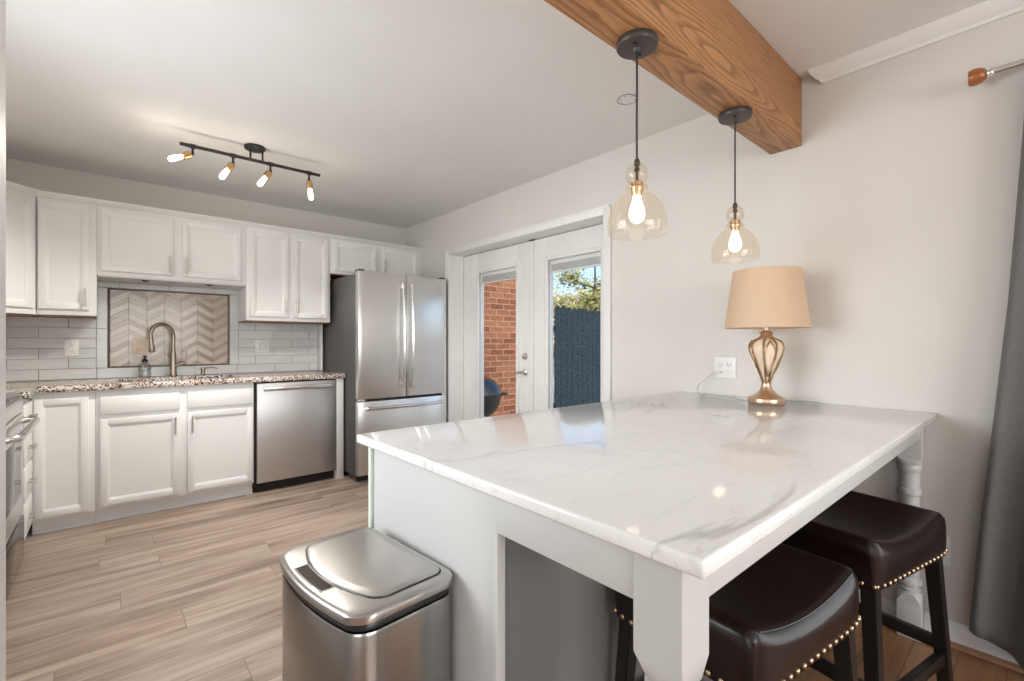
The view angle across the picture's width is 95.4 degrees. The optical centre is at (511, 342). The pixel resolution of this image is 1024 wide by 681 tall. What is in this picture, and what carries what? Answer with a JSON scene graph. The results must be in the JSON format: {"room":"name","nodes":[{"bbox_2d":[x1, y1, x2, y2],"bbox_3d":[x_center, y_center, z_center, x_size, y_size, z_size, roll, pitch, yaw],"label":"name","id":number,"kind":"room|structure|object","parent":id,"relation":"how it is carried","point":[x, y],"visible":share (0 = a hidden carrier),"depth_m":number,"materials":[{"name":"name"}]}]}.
{"room":"kitchen","nodes":[
{"label":"kitchen","id":0,"kind":"room"},
{"bbox_2d":[6,158,405,381],"bbox_3d":[-2.512,-0.040,4.076,3.713,2.440,0.120,0,0,-41],"label":"wall","id":1,"kind":"structure","parent":0,"point":[33,175],"depth_m":3.83,"materials":[{"name":"paint"}]},
{"bbox_2d":[6,188,39,316],"bbox_3d":[-3.350,-0.567,2.859,0.610,0.776,0.614,0,0,-41],"label":"upper cabinet","id":2,"kind":"object","parent":1,"relation":"attached to","point":[21,207],"visible":0.85,"depth_m":2.94,"materials":[{"name":"paint"}]},
{"bbox_2d":[6,180,422,251],"bbox_3d":[-1.910,-0.972,3.627,3.111,0.034,0.651,0,0,-41],"label":"trim","id":3,"kind":"structure","parent":2,"relation":"on","point":[11,185],"depth_m":3.54,"materials":[{"name":"paint"}]},
{"bbox_2d":[37,196,96,318],"bbox_3d":[-3.078,-0.567,3.237,0.292,0.776,0.400,0,0,-41],"label":"upper cabinet","id":4,"kind":"object","parent":1,"relation":"attached to","point":[66,230],"visible":0.98,"depth_m":3.11,"materials":[{"name":"paint"}]},
{"bbox_2d":[6,281,317,381],"bbox_3d":[-2.833,-0.100,3.709,2.503,0.730,0.010,0,0,-41],"label":"tile backsplash","id":5,"kind":"structure","parent":1,"relation":"attached to","point":[34,345],"depth_m":3.51,"materials":[{"name":"tile"}]},
{"bbox_2d":[64,339,78,355],"bbox_3d":[-3.195,0.035,3.381,0.078,0.120,0.010,0,0,-41],"label":"wall outlet","id":6,"kind":"object","parent":5,"relation":"attached to","point":[71,346],"visible":1,"depth_m":3.38,"materials":[{"name":"white plastic"}]},
{"bbox_2d":[108,288,228,367],"bbox_3d":[-2.749,-0.113,3.776,0.788,0.602,0.014,0,0,-41],"label":"panel","id":7,"kind":"object","parent":5,"relation":"attached to","point":[199,321],"visible":0.97,"depth_m":3.75,"materials":[{"name":"beige tile"}]},
{"bbox_2d":[132,338,151,353],"bbox_3d":[-2.890,0.025,3.642,0.122,0.118,0.010,0,0,-41],"label":"switch plate","id":8,"kind":"object","parent":7,"relation":"attached to","point":[139,346],"visible":0.89,"depth_m":3.63,"materials":[{"name":"beige plastic"}]},
{"bbox_2d":[255,340,269,352],"bbox_3d":[-2.251,0.030,4.203,0.120,0.115,0.010,0,0,-41],"label":"wall outlet","id":9,"kind":"object","parent":5,"relation":"attached to","point":[261,346],"visible":1,"depth_m":4.20,"materials":[{"name":"white plastic"}]},
{"bbox_2d":[97,205,245,289],"bbox_3d":[-2.623,-0.709,3.634,0.912,0.491,0.400,0,0,-41],"label":"upper cabinet","id":10,"kind":"object","parent":1,"relation":"attached to","point":[133,246],"visible":1,"depth_m":3.48,"materials":[{"name":"paint"}]},
{"bbox_2d":[237,227,329,323],"bbox_3d":[-2.021,-0.567,4.158,0.680,0.776,0.400,0,0,-41],"label":"upper cabinet","id":11,"kind":"object","parent":1,"relation":"attached to","point":[288,274],"visible":0.98,"depth_m":4.01,"materials":[{"name":"paint"}]},
{"bbox_2d":[318,324,322,369],"bbox_3d":[-1.853,0.042,4.503,0.014,0.444,0.099,0,0,-41],"label":"wall strip","id":12,"kind":"object","parent":1,"relation":"attached to","point":[320,326],"visible":1,"depth_m":4.48,"materials":[{"name":"paint"}]},
{"bbox_2d":[330,239,420,278],"bbox_3d":[-1.406,-0.793,4.693,0.947,0.324,0.400,0,0,-41],"label":"upper cabinet","id":13,"kind":"object","parent":1,"relation":"attached to","point":[346,257],"visible":0.78,"depth_m":4.51,"materials":[{"name":"paint"}]},
{"bbox_2d":[6,0,986,228],"bbox_3d":[-0.367,-1.310,0.664,4.958,0.100,8.084,0,0,-41],"label":"ceiling","id":14,"kind":"structure","parent":0,"point":[407,113],"depth_m":2.33,"materials":[{"name":"paint"}]},
{"bbox_2d":[168,142,319,199],"bbox_3d":[-1.670,-1.123,2.981,0.861,0.273,0.122,0,0,-41],"label":"track light","id":15,"kind":"object","parent":14,"relation":"attached to","point":[251,147],"visible":1,"depth_m":2.96,"materials":[{"name":"black metal"}]},
{"bbox_2d":[180,151,191,159],"bbox_3d":[-1.924,-1.107,2.753,0.042,0.056,0.060,0,0,39],"label":"socket","id":16,"kind":"object","parent":15,"relation":"attached to","point":[185,155],"depth_m":2.74,"materials":[{"name":"gold metal"}]},
{"bbox_2d":[224,162,234,171],"bbox_3d":[-1.756,-1.094,2.899,0.056,0.060,0.045,0,0,-41],"label":"socket","id":17,"kind":"object","parent":15,"relation":"attached to","point":[229,166],"depth_m":2.89,"materials":[{"name":"gold metal"}]},
{"bbox_2d":[262,170,271,179],"bbox_3d":[-1.596,-1.095,3.039,0.057,0.060,0.045,0,0,-41],"label":"socket","id":18,"kind":"object","parent":15,"relation":"attached to","point":[267,174],"depth_m":3.02,"materials":[{"name":"gold metal"}]},
{"bbox_2d":[306,180,312,188],"bbox_3d":[-1.397,-1.090,3.219,0.044,0.056,0.042,0,0,-41],"label":"socket","id":19,"kind":"object","parent":15,"relation":"attached to","point":[309,185],"depth_m":3.20,"materials":[{"name":"gold metal"}]},
{"bbox_2d":[617,94,635,104],"bbox_3d":[0.594,-1.257,2.408,0.103,0.005,0.103,0,0,-41],"label":"ceiling plate","id":20,"kind":"object","parent":14,"relation":"attached to","point":[626,99],"visible":0.89,"depth_m":2.41,"materials":[{"name":"paint"}]},
{"bbox_2d":[544,0,801,153],"bbox_3d":[0.351,-1.098,1.415,2.607,0.322,0.140,0,0,-41],"label":"ceiling beam","id":21,"kind":"structure","parent":14,"relation":"attached to","point":[707,51],"depth_m":1.67,"materials":[{"name":"brown wood"}]},
{"bbox_2d":[616,28,657,223],"bbox_3d":[0.388,-0.635,1.448,0.180,0.602,0.180,0,0,-41],"label":"pendant light","id":22,"kind":"object","parent":21,"relation":"hanging from","point":[639,43],"visible":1,"depth_m":1.43,"materials":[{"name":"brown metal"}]},
{"bbox_2d":[630,179,642,196],"bbox_3d":[0.388,-0.480,1.448,0.039,0.049,0.039,0,0,-41],"label":"socket","id":23,"kind":"object","parent":22,"relation":"attached to","point":[636,189],"depth_m":1.43,"materials":[{"name":"gold metal"}]},
{"bbox_2d":[718,106,751,251],"bbox_3d":[0.911,-0.635,1.903,0.180,0.602,0.180,0,0,-41],"label":"pendant light","id":24,"kind":"object","parent":21,"relation":"hanging from","point":[736,115],"visible":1,"depth_m":1.89,"materials":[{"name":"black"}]},
{"bbox_2d":[730,219,739,231],"bbox_3d":[0.911,-0.480,1.903,0.039,0.049,0.039,0,0,-41],"label":"socket","id":25,"kind":"object","parent":24,"relation":"attached to","point":[734,223],"depth_m":1.89,"materials":[{"name":"gold metal"}]},
{"bbox_2d":[6,470,1023,680],"bbox_3d":[-0.368,1.205,0.650,4.698,0.050,7.864,0,0,-41],"label":"floor","id":26,"kind":"structure","parent":0,"point":[191,592],"depth_m":2.17,"materials":[{"name":"brown wood"}]},
{"bbox_2d":[6,392,39,601],"bbox_3d":[-2.581,0.650,2.052,0.672,1.060,0.760,0,0,-41],"label":"range oven","id":27,"kind":"object","parent":26,"relation":"on","point":[15,432],"visible":0.8,"depth_m":2.24,"materials":[{"name":"silver metal"}]},
{"bbox_2d":[6,392,21,404],"bbox_3d":[-2.610,0.274,2.026,0.594,0.020,0.760,0,0,-41],"label":"cooktop","id":28,"kind":"object","parent":27,"relation":"in","point":[13,398],"depth_m":2.33,"materials":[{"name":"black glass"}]},
{"bbox_2d":[21,397,37,540],"bbox_3d":[-3.195,0.744,2.715,0.654,0.872,1.030,0,0,-41],"label":"base cabinet","id":29,"kind":"object","parent":26,"relation":"on","point":[27,403],"visible":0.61,"depth_m":2.63,"materials":[{"name":"paint"}]},
{"bbox_2d":[6,370,344,399],"bbox_3d":[-2.490,0.286,3.330,2.526,0.040,1.033,0,0,-41],"label":"countertop","id":30,"kind":"structure","parent":29,"relation":"on","point":[28,389],"depth_m":3.33,"materials":[{"name":"stone"}]},
{"bbox_2d":[139,355,150,377],"bbox_3d":[-2.831,0.181,3.595,0.078,0.169,0.078,0,0,-41],"label":"soap bottle","id":31,"kind":"object","parent":30,"relation":"on","point":[142,373],"visible":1,"depth_m":3.58,"materials":[{"name":"clear glass"}]},
{"bbox_2d":[149,322,186,376],"bbox_3d":[-2.699,0.054,3.641,0.094,0.425,0.257,0,0,31],"label":"kitchen faucet","id":32,"kind":"object","parent":30,"relation":"on","point":[173,359],"visible":0.99,"depth_m":3.68,"materials":[{"name":"silver metal"}]},
{"bbox_2d":[200,367,217,374],"bbox_3d":[-2.498,0.232,3.844,0.131,0.068,0.042,0,0,-14],"label":"soap dispenser","id":33,"kind":"object","parent":30,"relation":"on","point":[202,368],"visible":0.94,"depth_m":3.82,"materials":[{"name":"silver metal"}]},
{"bbox_2d":[32,390,95,534],"bbox_3d":[-2.996,0.744,3.140,0.292,0.872,0.598,0,0,-41],"label":"base cabinet","id":34,"kind":"object","parent":26,"relation":"on","point":[64,456],"visible":0.87,"depth_m":2.92,"materials":[{"name":"paint"}]},
{"bbox_2d":[96,382,253,522],"bbox_3d":[-2.529,0.744,3.524,0.916,0.872,0.632,0,0,-41],"label":"base cabinet","id":35,"kind":"object","parent":26,"relation":"on","point":[158,448],"visible":0.98,"depth_m":3.28,"materials":[{"name":"paint"}]},
{"bbox_2d":[252,378,335,492],"bbox_3d":[-1.939,0.746,4.034,0.632,0.868,0.637,0,0,-41],"label":"dishwasher","id":36,"kind":"object","parent":26,"relation":"on","point":[295,420],"visible":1,"depth_m":3.80,"materials":[{"name":"silver metal"}]},
{"bbox_2d":[334,378,342,478],"bbox_3d":[-1.691,0.744,4.280,0.062,0.872,0.591,0,0,-41],"label":"end panel","id":37,"kind":"object","parent":26,"relation":"on","point":[338,473],"visible":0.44,"depth_m":4.05,"materials":[{"name":"paint"}]},
{"bbox_2d":[280,527,452,680],"bbox_3d":[-0.362,0.848,1.103,0.416,0.665,0.274,0,0,44],"label":"trash can","id":38,"kind":"object","parent":26,"relation":"on","point":[359,604],"visible":1,"depth_m":0.99,"materials":[{"name":"metal"}]},
{"bbox_2d":[323,269,445,481],"bbox_3d":[-1.196,0.280,4.443,0.866,1.800,0.926,0,0,-41],"label":"refrigerator","id":39,"kind":"object","parent":26,"relation":"on","point":[386,332],"visible":0.89,"depth_m":4.08,"materials":[{"name":"silver metal"}]},
{"bbox_2d":[368,447,712,680],"bbox_3d":[0.482,0.743,1.803,1.896,0.874,0.617,0,0,-41],"label":"base cabinet","id":40,"kind":"object","parent":26,"relation":"on","point":[517,613],"visible":0.28,"depth_m":1.08,"materials":[{"name":"paint"}]},
{"bbox_2d":[357,391,936,578],"bbox_3d":[0.610,0.292,1.639,1.922,0.027,1.098,0,0,-41],"label":"countertop","id":41,"kind":"structure","parent":40,"relation":"on","point":[686,482],"depth_m":1.11,"materials":[{"name":"white stone"}]},
{"bbox_2d":[697,266,821,405],"bbox_3d":[1.098,-0.027,2.240,0.374,0.610,0.593,0,0,-41],"label":"table lamp","id":42,"kind":"object","parent":41,"relation":"on","point":[765,298],"visible":1,"depth_m":2.04,"materials":[{"name":"beige fabric"}]},
{"bbox_2d":[750,338,782,381],"bbox_3d":[1.169,0.078,2.142,0.138,0.200,0.138,0,0,-41],"label":"lamp base","id":43,"kind":"object","parent":42,"relation":"on","point":[765,353],"depth_m":2.11,"materials":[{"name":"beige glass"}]},
{"bbox_2d":[495,428,924,680],"bbox_3d":[0.814,0.743,1.411,1.906,0.874,0.410,0,0,-41],"label":"table base","id":44,"kind":"object","parent":26,"relation":"on","point":[671,605],"visible":0.76,"depth_m":0.73,"materials":[{"name":"paint"}]},
{"bbox_2d":[613,543,860,680],"bbox_3d":[0.549,0.864,1.149,0.498,0.633,0.396,0,0,-34],"label":"bar stool","id":45,"kind":"object","parent":26,"relation":"on","point":[780,615],"visible":0.67,"depth_m":1.03,"materials":[{"name":"leather"}]},
{"bbox_2d":[782,490,953,680],"bbox_3d":[1.109,0.864,1.541,0.498,0.633,0.396,0,0,-30],"label":"bar stool","id":46,"kind":"object","parent":26,"relation":"on","point":[884,542],"visible":0.63,"depth_m":1.42,"materials":[{"name":"brown leather"}]},
{"bbox_2d":[406,11,1023,625],"bbox_3d":[1.489,-0.040,2.200,0.140,2.440,7.964,0,0,-41],"label":"wall","id":47,"kind":"structure","parent":0,"point":[895,206],"depth_m":2.06,"materials":[{"name":"paint"}]},
{"bbox_2d":[464,242,528,419],"bbox_3d":[-0.155,0.159,4.211,0.110,2.002,0.971,0,0,-41],"label":"door","id":48,"kind":"structure","parent":47,"relation":"in","point":[510,262],"depth_m":4.32,"materials":[{"name":"paint"}]},
{"bbox_2d":[481,267,515,283],"bbox_3d":[-0.114,-0.603,4.200,0.020,0.100,0.531,0,0,-41],"label":"blind","id":49,"kind":"object","parent":48,"relation":"attached to","point":[510,272],"depth_m":4.20,"materials":[{"name":"paint"}]},
{"bbox_2d":[450,216,602,421],"bbox_3d":[0.092,0.151,3.864,0.219,2.058,1.905,0,0,-41],"label":"trim","id":50,"kind":"structure","parent":47,"relation":"attached to","point":[457,259],"depth_m":4.51,"materials":[{"name":"paint"}]},
{"bbox_2d":[445,204,610,421],"bbox_3d":[0.001,0.137,3.785,0.022,2.086,1.961,0,0,-41],"label":"trim","id":51,"kind":"structure","parent":47,"relation":"attached to","point":[605,211],"depth_m":3.22,"materials":[{"name":"paint"}]},
{"bbox_2d":[529,224,602,410],"bbox_3d":[0.450,0.157,3.546,0.078,2.007,0.867,0,0,-42],"label":"door","id":52,"kind":"structure","parent":47,"relation":"in","point":[579,248],"depth_m":3.71,"materials":[{"name":"paint"}]},
{"bbox_2d":[550,252,600,272],"bbox_3d":[0.481,-0.603,3.517,0.020,0.100,0.526,0,0,-41],"label":"blind","id":53,"kind":"object","parent":52,"relation":"attached to","point":[592,258],"depth_m":3.51,"materials":[{"name":"paint"}]},
{"bbox_2d":[714,357,735,378],"bbox_3d":[1.137,0.133,2.490,0.010,0.114,0.118,0,0,-41],"label":"wall outlet","id":54,"kind":"object","parent":47,"relation":"attached to","point":[727,365],"visible":0.99,"depth_m":2.48,"materials":[{"name":"white plastic"}]},
{"bbox_2d":[726,361,731,366],"bbox_3d":[1.150,0.114,2.470,0.003,0.033,0.033,0,0,-41],"label":"receptacle","id":55,"kind":"object","parent":54,"relation":"attached to","point":[728,363],"depth_m":2.47,"materials":[{"name":"white plastic"}]},
{"bbox_2d":[726,369,731,374],"bbox_3d":[1.150,0.153,2.470,0.003,0.033,0.033,0,0,-41],"label":"receptacle","id":56,"kind":"object","parent":54,"relation":"attached to","point":[728,371],"depth_m":2.47,"materials":[{"name":"white plastic"}]},
{"bbox_2d":[808,0,1023,82],"bbox_3d":[2.676,-1.229,0.689,0.055,0.062,3.924,0,0,-41],"label":"trim","id":57,"kind":"structure","parent":47,"relation":"attached to","point":[989,11],"depth_m":1.87,"materials":[{"name":"paint"}]},
{"bbox_2d":[859,590,1018,664],"bbox_3d":[2.315,1.134,1.135,0.013,0.092,5.072,0,0,-41],"label":"baseboard","id":58,"kind":"structure","parent":47,"relation":"attached to","point":[959,633],"depth_m":1.79,"materials":[{"name":"paint"}]},
{"bbox_2d":[942,536,951,566],"bbox_3d":[1.694,0.820,1.850,0.010,0.118,0.074,0,0,-41],"label":"wall outlet","id":59,"kind":"object","parent":47,"relation":"attached to","point":[947,559],"visible":0.13,"depth_m":1.83,"materials":[{"name":"white plastic"}]},
{"bbox_2d":[950,641,1023,673],"bbox_3d":[2.656,1.171,0.721,0.017,0.018,4.000,0,0,-41],"label":"trim","id":60,"kind":"structure","parent":47,"relation":"attached to","point":[957,646],"depth_m":1.74,"materials":[{"name":"brown wood"}]},
{"bbox_2d":[968,59,1023,86],"bbox_3d":[2.466,-0.978,0.883,0.116,0.060,2.294,0,0,-41],"label":"curtain rod","id":61,"kind":"object","parent":47,"relation":"attached to","point":[976,76],"visible":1,"depth_m":1.68,"materials":[{"name":"silver metal"}]},
{"bbox_2d":[969,120,1023,670],"bbox_3d":[1.926,0.077,1.419,0.126,2.070,0.767,0,0,-41],"label":"curtain","id":62,"kind":"object","parent":61,"relation":"hanging from","point":[997,607],"visible":1,"depth_m":1.64,"materials":[{"name":"fabric"}]},
{"bbox_3d":[-1.423,-0.040,-0.129,2.084,2.440,0.130,0,0,-41],"label":"wall partition","id":63,"kind":"structure","parent":0,"visible":0},
{"bbox_2d":[0,0,5,680],"bbox_3d":[-0.658,0.122,0.536,0.092,2.117,0.168,0,0,-41],"label":"trim","id":64,"kind":"structure","parent":63,"relation":"attached to","point":[2,2],"depth_m":0.60,"materials":[{"name":"paint"}]},
{"label":"outside","id":65,"kind":"structure","parent":0,"visible":0},
{"bbox_2d":[553,357,553,402],"bbox_3d":[6.399,1.350,17.503,27.362,0.100,42.000,0,0,-41],"label":"ground","id":66,"kind":"structure","parent":65,"point":[553,357],"depth_m":14.89,"materials":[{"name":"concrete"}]},
{"bbox_2d":[484,376,507,416],"bbox_3d":[-0.404,0.802,5.124,0.594,1.001,0.594,0,0,-41],"label":"grill","id":67,"kind":"object","parent":66,"relation":"on","point":[493,393],"visible":0.32,"depth_m":4.95,"materials":[{"name":"black metal"}]},
{"bbox_2d":[484,394,501,416],"bbox_3d":[-0.404,0.692,5.124,0.582,0.267,0.582,0,0,-41],"label":"bowl","id":68,"kind":"object","parent":67,"relation":"on","point":[491,401],"depth_m":4.94,"materials":[{"name":"black metal"}]},
{"bbox_2d":[484,277,515,416],"bbox_3d":[-0.315,-0.560,5.997,2.121,3.720,0.220,0,0,-41],"label":"wall","id":69,"kind":"structure","parent":66,"relation":"on","point":[499,297],"depth_m":6.01,"materials":[{"name":"brick"}]},
{"bbox_2d":[553,301,567,367],"bbox_3d":[1.442,0.163,10.365,2.405,2.312,2.178,0,0,-41],"label":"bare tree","id":70,"kind":"object","parent":66,"relation":"on","point":[567,301],"visible":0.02,"depth_m":10.20,"materials":[{"name":"green plant"}]},
{"bbox_2d":[553,306,600,407],"bbox_3d":[1.377,0.380,7.700,0.059,1.842,2.660,0,0,36],"label":"wooden fence","id":71,"kind":"object","parent":66,"relation":"on","point":[577,333],"visible":0.44,"depth_m":7.15,"materials":[{"name":"blue wood"}]},
{"bbox_2d":[553,267,600,311],"bbox_3d":[3.129,-0.984,18.026,4.653,4.584,3.813,0,0,-41],"label":"pine tree","id":72,"kind":"object","parent":66,"relation":"on","point":[593,300],"visible":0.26,"depth_m":17.71,"materials":[{"name":"green plant"}]},
{"bbox_2d":[553,283,600,310],"bbox_3d":[3.979,-1.568,32.809,6.507,5.751,7.570,0,0,17],"label":"tree","id":73,"kind":"object","parent":66,"relation":"on","point":[579,297],"visible":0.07,"depth_m":33.51,"materials":[{"name":"green plant"}]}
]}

